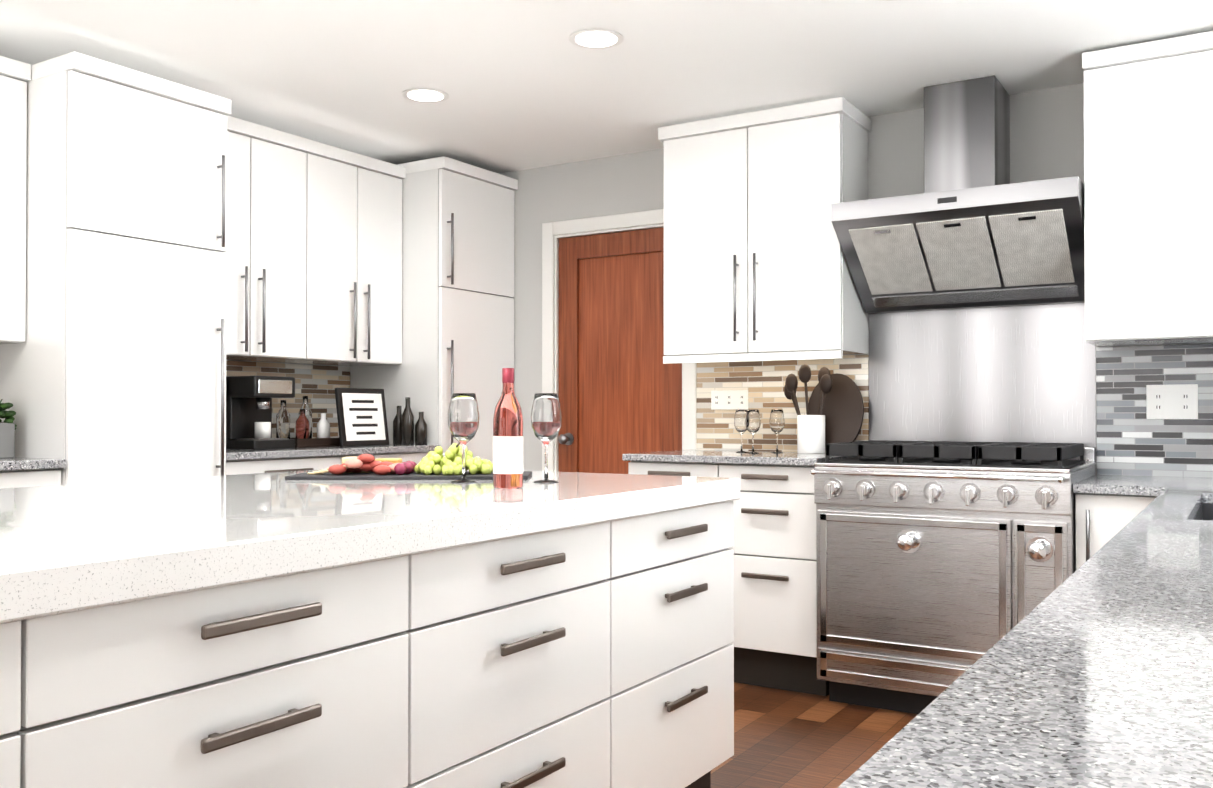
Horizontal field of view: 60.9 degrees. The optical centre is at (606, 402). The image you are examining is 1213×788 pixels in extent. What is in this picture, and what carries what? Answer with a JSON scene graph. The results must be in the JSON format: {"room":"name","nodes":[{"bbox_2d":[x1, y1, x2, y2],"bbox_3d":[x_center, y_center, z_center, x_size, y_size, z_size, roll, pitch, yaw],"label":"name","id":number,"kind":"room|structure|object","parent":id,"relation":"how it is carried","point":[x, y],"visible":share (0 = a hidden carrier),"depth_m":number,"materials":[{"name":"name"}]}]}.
{"room":"kitchen","nodes":[
{"label":"kitchen","id":0,"kind":"room"},
{"bbox_2d":[229,360,347,366],"bbox_3d":[-3.173,-0.073,2.469,0.100,2.400,8.000,0,-1,32],"label":"wall","id":1,"kind":"structure","parent":0,"point":[287,363],"depth_m":5.00,"materials":[{"name":"grey paint"}]},
{"bbox_2d":[0,56,30,343],"bbox_3d":[-2.418,-0.690,3.240,0.370,0.960,0.985,0,-1,32],"label":"upper cabinet","id":2,"kind":"object","parent":1,"relation":"attached to","point":[15,75],"visible":1,"depth_m":3.51,"materials":[{"name":"white wood"}]},
{"bbox_2d":[226,360,349,437],"bbox_3d":[-1.652,0.022,4.805,0.008,0.423,1.231,0,-1,32],"label":"tile backsplash","id":3,"kind":"structure","parent":1,"relation":"attached to","point":[317,385],"depth_m":5.08,"materials":[{"name":"tile"}]},
{"bbox_2d":[224,115,405,366],"bbox_3d":[-1.482,-0.684,4.707,0.408,0.983,1.231,0,-1,32],"label":"upper cabinet","id":4,"kind":"object","parent":1,"relation":"attached to","point":[314,252],"visible":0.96,"depth_m":4.64,"materials":[{"name":"white wood"}]},
{"bbox_2d":[0,0,1212,173],"bbox_3d":[-1.258,-1.312,1.291,4.610,0.050,8.200,0,-1,32],"label":"ceiling","id":5,"kind":"structure","parent":0,"point":[525,84],"depth_m":3.74,"materials":[{"name":"white paint"}]},
{"bbox_2d":[402,88,448,102],"bbox_3d":[-0.738,-1.250,4.199,0.189,0.004,0.189,0,-1,23],"label":"recessed light","id":6,"kind":"object","parent":5,"relation":"in","point":[426,95],"depth_m":4.19,"materials":[{"name":"white"}]},
{"bbox_2d":[569,29,623,48],"bbox_3d":[-0.035,-1.257,3.568,0.189,0.004,0.189,0,-1,26],"label":"recessed light","id":7,"kind":"object","parent":5,"relation":"in","point":[596,38],"depth_m":3.56,"materials":[{"name":"white"}]},
{"bbox_2d":[711,682,917,787],"bbox_3d":[-1.258,1.138,1.264,4.610,0.050,8.200,0,-1,32],"label":"floor","id":8,"kind":"structure","parent":0,"point":[787,739],"depth_m":3.49,"materials":[{"name":"brown wood"}]},
{"bbox_2d":[0,616,43,787],"bbox_3d":[-1.413,0.683,1.276,1.300,0.860,0.660,0,-1,32],"label":"base cabinet","id":9,"kind":"object","parent":8,"relation":"on","point":[21,641],"depth_m":1.22,"materials":[{"name":"white wood"}]},
{"bbox_2d":[0,469,739,622],"bbox_3d":[-1.070,0.230,1.833,1.340,0.060,3.320,0,-1,32],"label":"countertop","id":10,"kind":"structure","parent":9,"relation":"on","point":[69,548],"depth_m":1.80,"materials":[{"name":"white stone"}]},
{"bbox_2d":[285,442,531,479],"bbox_3d":[-0.547,0.156,2.929,0.660,0.109,0.240,0,-1,-1],"label":"fruit platter","id":11,"kind":"object","parent":10,"relation":"on","point":[435,464],"visible":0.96,"depth_m":2.87,"materials":[{"name":"green food"}]},
{"bbox_2d":[448,393,478,482],"bbox_3d":[-0.375,0.093,2.705,0.082,0.233,0.082,0,-1,32],"label":"wine glass","id":12,"kind":"object","parent":10,"relation":"on","point":[463,419],"visible":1,"depth_m":2.68,"materials":[{"name":"clear glass"}]},
{"bbox_2d":[493,368,522,488],"bbox_3d":[-0.240,0.062,2.515,0.074,0.291,0.074,0,-1,32],"label":"wine bottle","id":13,"kind":"object","parent":10,"relation":"on","point":[508,445],"visible":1,"depth_m":2.49,"materials":[{"name":"pink glass"}]},
{"bbox_2d":[531,393,561,482],"bbox_3d":[-0.159,0.093,2.711,0.082,0.233,0.082,0,-1,32],"label":"wine glass","id":14,"kind":"object","parent":10,"relation":"on","point":[546,418],"visible":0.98,"depth_m":2.68,"materials":[{"name":"clear glass"}]},
{"bbox_2d":[0,468,60,488],"bbox_3d":[-2.267,0.676,3.247,0.578,0.920,0.788,0,-1,32],"label":"base cabinet","id":15,"kind":"object","parent":8,"relation":"on","point":[28,478],"visible":0.17,"depth_m":3.33,"materials":[{"name":"white wood"}]},
{"bbox_2d":[0,457,65,470],"bbox_3d":[-3.088,0.185,1.907,0.606,0.030,3.941,0,-1,32],"label":"countertop","id":16,"kind":"structure","parent":15,"relation":"on","point":[16,463],"depth_m":3.34,"materials":[{"name":"grey stone"}]},
{"bbox_2d":[0,399,16,457],"bbox_3d":[-2.092,0.080,3.494,0.166,0.217,0.160,0,-1,32],"label":"potted plant","id":17,"kind":"object","parent":16,"relation":"on","point":[8,426],"visible":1,"depth_m":3.48,"materials":[{"name":"green plant"}]},
{"bbox_2d":[0,52,230,484],"bbox_3d":[-1.868,-0.010,3.843,0.658,2.305,0.627,0,-1,32],"label":"tall cabinet","id":18,"kind":"object","parent":8,"relation":"on","point":[113,367],"visible":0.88,"depth_m":3.59,"materials":[{"name":"white wood"}]},
{"bbox_2d":[44,552,423,787],"bbox_3d":[-1.064,0.690,1.836,1.300,0.860,0.660,0,-1,32],"label":"base cabinet","id":19,"kind":"object","parent":8,"relation":"on","point":[311,679],"depth_m":1.48,"materials":[{"name":"white wood"}]},
{"bbox_2d":[226,451,429,474],"bbox_3d":[-1.387,0.691,4.633,0.608,0.920,1.231,0,-1,32],"label":"base cabinet","id":20,"kind":"object","parent":8,"relation":"on","point":[237,467],"visible":0.04,"depth_m":4.27,"materials":[{"name":"white wood"}]},
{"bbox_2d":[226,444,439,460],"bbox_3d":[-1.388,0.216,4.638,0.606,0.030,1.231,0,-1,32],"label":"countertop","id":21,"kind":"structure","parent":20,"relation":"on","point":[236,454],"depth_m":4.38,"materials":[{"name":"grey stone"}]},
{"bbox_2d":[226,376,294,449],"bbox_3d":[-1.520,0.044,4.460,0.262,0.310,0.220,0,-1,32],"label":"coffee machine","id":22,"kind":"object","parent":21,"relation":"on","point":[248,412],"visible":0.9,"depth_m":4.40,"materials":[{"name":"black plastic"}]},
{"bbox_2d":[276,396,339,447],"bbox_3d":[-1.387,0.086,4.713,0.220,0.232,0.260,0,-1,32],"label":"tray","id":23,"kind":"object","parent":21,"relation":"on","point":[303,438],"visible":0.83,"depth_m":4.66,"materials":[{"name":"brown wood"}]},
{"bbox_2d":[335,388,388,446],"bbox_3d":[-1.169,0.068,4.817,0.140,0.269,0.300,0,-1,32],"label":"framed sign","id":24,"kind":"object","parent":21,"relation":"on","point":[361,417],"visible":1,"depth_m":4.77,"materials":[{"name":"black plastic"}]},
{"bbox_2d":[393,406,398,444],"bbox_3d":[-1.019,0.111,5.066,0.060,0.190,0.058,0,-1,32],"label":"bottle","id":25,"kind":"object","parent":21,"relation":"on","point":[396,420],"depth_m":5.04,"materials":[{"name":"grey"}]},
{"bbox_2d":[350,156,517,462],"bbox_3d":[-0.893,-0.016,5.410,0.658,2.352,0.593,0,-1,32],"label":"tall cabinet","id":26,"kind":"object","parent":8,"relation":"on","point":[457,276],"visible":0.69,"depth_m":5.14,"materials":[{"name":"white wood"}]},
{"bbox_2d":[424,520,619,787],"bbox_3d":[-0.716,0.696,2.396,1.300,0.860,0.660,0,-1,32],"label":"base cabinet","id":27,"kind":"object","parent":8,"relation":"on","point":[598,655],"depth_m":2.05,"materials":[{"name":"white wood"}]},
{"bbox_2d":[620,501,733,787],"bbox_3d":[-0.367,0.702,2.957,1.300,0.860,0.660,0,-1,32],"label":"base cabinet","id":28,"kind":"object","parent":8,"relation":"on","point":[677,566],"depth_m":2.60,"materials":[{"name":"white wood"}]},
{"bbox_2d":[628,461,828,695],"bbox_3d":[0.606,0.699,4.430,0.855,0.900,0.638,0,-1,32],"label":"base cabinet","id":29,"kind":"object","parent":8,"relation":"on","point":[775,611],"visible":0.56,"depth_m":4.07,"materials":[{"name":"white wood"}]},
{"bbox_2d":[622,449,854,465],"bbox_3d":[0.602,0.234,4.438,0.865,0.030,0.638,0,-1,32],"label":"countertop","id":30,"kind":"structure","parent":29,"relation":"on","point":[792,458],"depth_m":4.21,"materials":[{"name":"grey stone"}]},
{"bbox_2d":[734,410,746,451],"bbox_3d":[0.599,0.126,4.572,0.066,0.189,0.066,0,-1,32],"label":"glass","id":31,"kind":"object","parent":30,"relation":"on","point":[739,422],"visible":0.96,"depth_m":4.55,"materials":[{"name":"clear glass"}]},
{"bbox_2d":[745,410,760,452],"bbox_3d":[0.633,0.125,4.456,0.066,0.189,0.066,0,-1,32],"label":"glass","id":32,"kind":"object","parent":30,"relation":"on","point":[752,422],"visible":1,"depth_m":4.43,"materials":[{"name":"clear glass"}]},
{"bbox_2d":[769,410,784,452],"bbox_3d":[0.745,0.126,4.504,0.066,0.189,0.066,0,-1,32],"label":"glass","id":33,"kind":"object","parent":30,"relation":"on","point":[777,422],"visible":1,"depth_m":4.48,"materials":[{"name":"clear glass"}]},
{"bbox_2d":[784,364,832,453],"bbox_3d":[0.868,0.026,4.464,0.241,0.386,0.120,0,-1,32],"label":"utensil crock","id":34,"kind":"object","parent":30,"relation":"on","point":[810,434],"visible":1,"depth_m":4.41,"materials":[{"name":"white ceramic"}]},
{"bbox_2d":[808,373,863,450],"bbox_3d":[0.997,0.046,4.497,0.252,0.348,0.076,0,-1,32],"label":"wood board","id":35,"kind":"object","parent":30,"relation":"on","point":[843,410],"visible":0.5,"depth_m":4.48,"materials":[{"name":"brown wood"}]},
{"bbox_2d":[810,440,1095,713],"bbox_3d":[1.324,0.650,3.921,0.896,0.987,0.745,0,-1,32],"label":"range cooker","id":36,"kind":"object","parent":8,"relation":"on","point":[941,566],"visible":0.83,"depth_m":3.69,"materials":[{"name":"grey metal"}]},
{"bbox_2d":[838,474,1212,787],"bbox_3d":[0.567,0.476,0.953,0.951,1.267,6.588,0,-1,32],"label":"base cabinet","id":37,"kind":"object","parent":8,"relation":"on","point":[1094,669],"visible":0.98,"depth_m":0.91,"materials":[{"name":"white stone"}]},
{"bbox_2d":[1194,503,1212,520],"bbox_3d":[1.745,0.182,2.545,0.519,0.642,0.922,0,-1,32],"label":"sink","id":38,"kind":"object","parent":37,"relation":"in","point":[1202,511],"depth_m":3.05,"materials":[{"name":"silver metal"}]},
{"bbox_2d":[501,83,1212,473],"bbox_3d":[0.882,-0.048,4.716,4.610,2.400,0.100,0,-1,32],"label":"wall","id":39,"kind":"structure","parent":0,"point":[1047,133],"depth_m":5.12,"materials":[{"name":"grey paint"}]},
{"bbox_2d":[542,209,695,471],"bbox_3d":[0.075,0.108,5.206,0.900,2.100,0.118,0,-1,32],"label":"door frame","id":40,"kind":"structure","parent":39,"relation":"attached to","point":[613,223],"depth_m":5.36,"materials":[{"name":"white wood"}]},
{"bbox_2d":[558,227,681,473],"bbox_3d":[0.054,0.146,5.163,0.740,2.007,0.115,0,-1,32],"label":"door","id":41,"kind":"structure","parent":39,"relation":"in","point":[620,388],"depth_m":5.22,"materials":[{"name":"brown wood"}]},
{"bbox_2d":[658,97,870,355],"bbox_3d":[0.688,-0.722,4.549,0.855,1.025,0.396,0,-1,32],"label":"upper cabinet","id":42,"kind":"object","parent":39,"relation":"attached to","point":[754,260],"visible":0.98,"depth_m":4.38,"materials":[{"name":"white wood"}]},
{"bbox_2d":[663,350,842,363],"bbox_3d":[0.609,-0.193,4.416,0.825,0.033,0.020,0,-1,32],"label":"valance","id":43,"kind":"object","parent":42,"relation":"attached to","point":[808,355],"visible":1,"depth_m":4.39,"materials":[{"name":"white wood"}]},
{"bbox_2d":[696,355,868,451],"bbox_3d":[0.773,0.023,4.716,0.865,0.458,0.008,0,-1,32],"label":"tile backsplash","id":44,"kind":"structure","parent":39,"relation":"attached to","point":[762,383],"depth_m":4.75,"materials":[{"name":"tile"}]},
{"bbox_2d":[711,390,747,409],"bbox_3d":[0.576,-0.012,4.830,0.190,0.090,0.008,0,-1,32],"label":"electrical outlet","id":45,"kind":"object","parent":44,"relation":"attached to","point":[730,400],"visible":0.98,"depth_m":4.83,"materials":[{"name":"white plastic"}]},
{"bbox_2d":[831,75,1084,313],"bbox_3d":[1.399,-0.822,4.048,0.893,0.863,0.499,0,-1,32],"label":"hood canopy","id":46,"kind":"object","parent":39,"relation":"attached to","point":[971,227],"visible":1,"depth_m":3.99,"materials":[{"name":"silver metal"}]},
{"bbox_2d":[869,303,1095,465],"bbox_3d":[1.524,0.267,4.248,0.898,1.640,0.006,0,-1,32],"label":"backsplash panel","id":47,"kind":"object","parent":39,"relation":"attached to","point":[1026,374],"visible":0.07,"depth_m":4.23,"materials":[{"name":"silver metal"}]},
{"bbox_2d":[1082,31,1212,346],"bbox_3d":[2.203,-0.733,3.583,0.956,1.025,0.436,0,-1,32],"label":"upper cabinet","id":48,"kind":"object","parent":39,"relation":"attached to","point":[1148,189],"visible":1,"depth_m":3.57,"materials":[{"name":"white wood"}]},
{"bbox_2d":[1096,344,1212,477],"bbox_3d":[2.314,0.045,3.757,0.961,0.523,0.008,0,-1,32],"label":"tile backsplash","id":49,"kind":"structure","parent":39,"relation":"attached to","point":[1132,439],"depth_m":3.91,"materials":[{"name":"tile"}]},
{"bbox_2d":[1146,384,1197,418],"bbox_3d":[2.121,-0.002,3.868,0.170,0.130,0.008,0,-1,32],"label":"electrical outlet","id":50,"kind":"object","parent":49,"relation":"attached to","point":[1177,401],"visible":1,"depth_m":3.87,"materials":[{"name":"white plastic"}]}
]}

